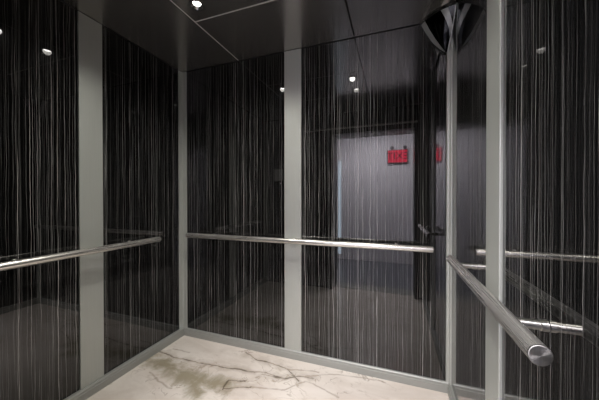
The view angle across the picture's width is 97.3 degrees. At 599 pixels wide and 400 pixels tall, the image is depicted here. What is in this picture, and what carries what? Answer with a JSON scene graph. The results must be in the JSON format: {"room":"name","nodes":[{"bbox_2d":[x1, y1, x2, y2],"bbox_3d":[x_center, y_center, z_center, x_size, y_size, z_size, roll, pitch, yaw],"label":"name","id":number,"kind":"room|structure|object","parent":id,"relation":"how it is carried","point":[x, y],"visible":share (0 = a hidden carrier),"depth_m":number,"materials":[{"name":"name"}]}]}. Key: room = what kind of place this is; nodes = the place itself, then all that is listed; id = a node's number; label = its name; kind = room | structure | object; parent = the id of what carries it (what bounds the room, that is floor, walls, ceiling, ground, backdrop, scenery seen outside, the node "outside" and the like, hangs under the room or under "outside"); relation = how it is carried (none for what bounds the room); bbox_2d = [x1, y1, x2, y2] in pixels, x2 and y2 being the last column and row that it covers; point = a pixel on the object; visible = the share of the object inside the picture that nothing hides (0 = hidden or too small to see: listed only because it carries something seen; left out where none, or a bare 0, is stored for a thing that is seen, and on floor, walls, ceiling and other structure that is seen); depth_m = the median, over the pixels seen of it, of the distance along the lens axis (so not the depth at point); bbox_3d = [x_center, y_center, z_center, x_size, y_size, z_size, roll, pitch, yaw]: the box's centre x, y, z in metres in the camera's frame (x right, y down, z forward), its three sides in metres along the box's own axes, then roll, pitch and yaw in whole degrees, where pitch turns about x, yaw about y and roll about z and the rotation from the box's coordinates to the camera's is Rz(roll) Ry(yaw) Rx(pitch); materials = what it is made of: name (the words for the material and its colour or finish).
{"room":"elevator interior","nodes":[
{"label":"elevator interior","id":0,"kind":"room"},
{"bbox_2d":[59,0,179,70],"bbox_3d":[-1.390,0.025,1.657,0.042,2.430,1.778,0,0,20],"label":"wall","id":1,"kind":"structure","parent":0,"point":[59,0],"depth_m":1.89,"materials":[{"name":"grey metal"}]},
{"bbox_2d":[0,0,78,399],"bbox_3d":[-1.493,0.014,1.279,0.016,2.336,0.734,0,0,20],"label":"panel","id":2,"kind":"object","parent":1,"relation":"attached to","point":[39,303],"visible":1,"depth_m":1.44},
{"bbox_2d":[0,236,160,270],"bbox_3d":[-1.302,0.312,1.631,0.105,0.041,0.985,0,0,20],"label":"handrail","id":3,"kind":"object","parent":1,"relation":"attached to","point":[14,263],"visible":1,"depth_m":1.49,"materials":[{"name":"metal"}]},
{"bbox_2d":[77,11,103,389],"bbox_3d":[-1.341,0.013,1.691,0.027,2.342,0.140,0,0,20],"label":"trim","id":4,"kind":"structure","parent":1,"relation":"attached to","point":[89,31],"depth_m":1.68,"materials":[{"name":"metal"}]},
{"bbox_2d":[64,327,183,399],"bbox_3d":[-1.343,1.207,1.652,0.042,0.066,1.626,0,0,20],"label":"baseboard","id":5,"kind":"structure","parent":1,"relation":"attached to","point":[108,378],"depth_m":1.88,"materials":[{"name":"grey metal"}]},
{"bbox_2d":[102,26,178,374],"bbox_3d":[-1.206,0.008,2.078,0.016,2.336,0.677,0,0,20],"label":"panel","id":6,"kind":"object","parent":1,"relation":"attached to","point":[140,90],"visible":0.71,"depth_m":2.00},
{"bbox_2d":[86,335,448,399],"bbox_3d":[-0.340,1.262,1.256,2.213,0.040,1.758,0,0,20],"label":"floor","id":7,"kind":"structure","parent":0,"point":[189,368],"depth_m":1.80,"materials":[{"name":"beige stone"}]},
{"bbox_2d":[185,23,452,379],"bbox_3d":[-0.037,0.021,2.093,2.209,2.430,0.042,0,0,20],"label":"wall","id":8,"kind":"structure","parent":0,"point":[419,23],"depth_m":1.91,"materials":[{"name":"grey metal"}]},
{"bbox_2d":[178,70,187,328],"bbox_3d":[-1.058,0.025,2.392,0.050,2.378,0.050,0,0,20],"label":"trim","id":9,"kind":"structure","parent":8,"relation":"attached to","point":[182,76],"depth_m":2.40,"materials":[{"name":"metal"}]},
{"bbox_2d":[187,53,284,347],"bbox_3d":[-0.569,0.007,2.251,0.962,2.336,0.016,0,0,20],"label":"panel","id":10,"kind":"object","parent":8,"relation":"attached to","point":[235,111],"visible":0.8,"depth_m":2.23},
{"bbox_2d":[284,48,301,351],"bbox_3d":[-0.049,0.010,2.060,0.140,2.342,0.027,0,0,20],"label":"trim","id":11,"kind":"structure","parent":8,"relation":"attached to","point":[292,58],"depth_m":2.05,"materials":[{"name":"metal"}]},
{"bbox_2d":[185,233,433,252],"bbox_3d":[-0.061,0.308,2.006,1.935,0.041,0.105,0,0,20],"label":"handrail","id":12,"kind":"object","parent":8,"relation":"attached to","point":[414,248],"visible":1,"depth_m":1.88,"materials":[{"name":"metal"}]},
{"bbox_2d":[184,327,448,393],"bbox_3d":[-0.051,1.203,2.061,2.173,0.066,0.032,0,0,20],"label":"baseboard","id":13,"kind":"structure","parent":8,"relation":"attached to","point":[438,385],"depth_m":1.95,"materials":[{"name":"grey metal"}]},
{"bbox_2d":[302,25,445,380],"bbox_3d":[0.483,0.009,1.873,0.984,2.336,0.016,0,0,20],"label":"panel","id":14,"kind":"object","parent":8,"relation":"attached to","point":[374,106],"visible":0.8,"depth_m":1.85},
{"bbox_2d":[446,30,452,384],"bbox_3d":[0.954,0.029,1.680,0.029,2.378,0.029,0,0,20],"label":"trim","id":15,"kind":"structure","parent":8,"relation":"attached to","point":[449,72],"depth_m":1.68,"materials":[{"name":"metal"}]},
{"bbox_3d":[-0.328,-1.209,1.277,2.333,0.040,1.798,0,0,20],"label":"ceiling","id":16,"kind":"structure","parent":0,"visible":0},
{"bbox_2d":[62,0,237,71],"bbox_3d":[-1.065,-1.166,1.542,0.592,0.012,1.624,0,0,20],"label":"ceiling panel","id":17,"kind":"object","parent":16,"relation":"attached to","point":[159,27],"visible":1,"depth_m":1.81,"materials":[{"name":"grey metal"}]},
{"bbox_2d":[170,0,237,59],"bbox_3d":[-0.782,-1.165,1.446,0.004,0.009,1.608,0,0,20],"label":"trim","id":18,"kind":"structure","parent":16,"relation":"attached to","point":[170,0],"depth_m":1.74,"materials":[{"name":"grey metal"}]},
{"bbox_2d":[171,0,269,20],"bbox_3d":[-0.320,-1.165,1.316,0.953,0.012,0.515,0,0,20],"label":"sheet","id":19,"kind":"object","parent":16,"relation":"attached to","point":[212,7],"visible":0.94,"depth_m":1.58,"materials":[{"name":"grey metal"}]},
{"bbox_2d":[188,0,204,10],"bbox_3d":[-0.611,-1.164,1.569,0.096,0.017,0.096,0,0,20],"label":"recessed light","id":20,"kind":"object","parent":19,"relation":"attached to","point":[196,5],"visible":1,"depth_m":1.57,"materials":[{"name":"silver metal"}]},
{"bbox_2d":[195,0,272,21],"bbox_3d":[-0.232,-1.166,1.560,0.954,0.009,0.004,0,0,20],"label":"trim","id":21,"kind":"structure","parent":16,"relation":"attached to","point":[270,0],"depth_m":1.62,"materials":[{"name":"grey metal"}]},
{"bbox_2d":[196,0,353,59],"bbox_3d":[-0.145,-1.168,1.803,0.953,0.012,0.510,0,0,20],"label":"ceiling panel","id":22,"kind":"object","parent":16,"relation":"attached to","point":[275,26],"visible":0.98,"depth_m":1.76,"materials":[{"name":"grey metal"}]},
{"bbox_2d":[346,0,455,36],"bbox_3d":[0.404,-1.163,1.014,0.603,0.012,1.624,0,0,20],"label":"sheet","id":23,"kind":"object","parent":16,"relation":"attached to","point":[366,16],"visible":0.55,"depth_m":1.63,"materials":[{"name":"grey metal"}]},
{"bbox_3d":[0.729,0.028,0.896,0.042,2.430,1.778,0,0,20],"label":"wall","id":24,"kind":"structure","parent":0,"visible":0},
{"bbox_2d":[448,383,455,399],"bbox_3d":[0.690,1.210,0.922,0.032,0.066,1.626,0,0,20],"label":"baseboard","id":25,"kind":"structure","parent":24,"relation":"attached to","point":[451,395],"depth_m":1.62,"materials":[{"name":"grey metal"}]},
{"bbox_2d":[452,0,486,399],"bbox_3d":[0.855,0.012,1.339,0.016,2.336,0.677,0,0,20],"label":"panel","id":26,"kind":"object","parent":24,"relation":"attached to","point":[470,21],"visible":0.7,"depth_m":1.29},
{"bbox_2d":[421,3,456,51],"bbox_3d":[0.859,-1.047,1.641,0.182,0.220,0.145,0,0,20],"label":"mirror","id":27,"kind":"object","parent":26,"relation":"attached to","point":[438,27],"visible":1,"depth_m":1.64,"materials":[{"name":"mirror"}]},
{"bbox_2d":[485,0,503,399],"bbox_3d":[0.713,0.017,0.953,0.027,2.342,0.140,0,0,20],"label":"trim","id":28,"kind":"structure","parent":24,"relation":"attached to","point":[495,8],"depth_m":0.94,"materials":[{"name":"metal"}]},
{"bbox_2d":[446,255,553,365],"bbox_3d":[0.636,0.297,0.901,0.098,0.041,0.858,0,0,20],"label":"handrail","id":29,"kind":"object","parent":24,"relation":"attached to","point":[518,328],"visible":1,"depth_m":0.63,"materials":[{"name":"metal"}]},
{"bbox_2d":[502,0,598,399],"bbox_3d":[0.568,0.018,0.539,0.016,2.336,0.734,0,0,20],"label":"panel","id":30,"kind":"object","parent":24,"relation":"attached to","point":[551,72],"visible":1,"depth_m":0.60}
]}

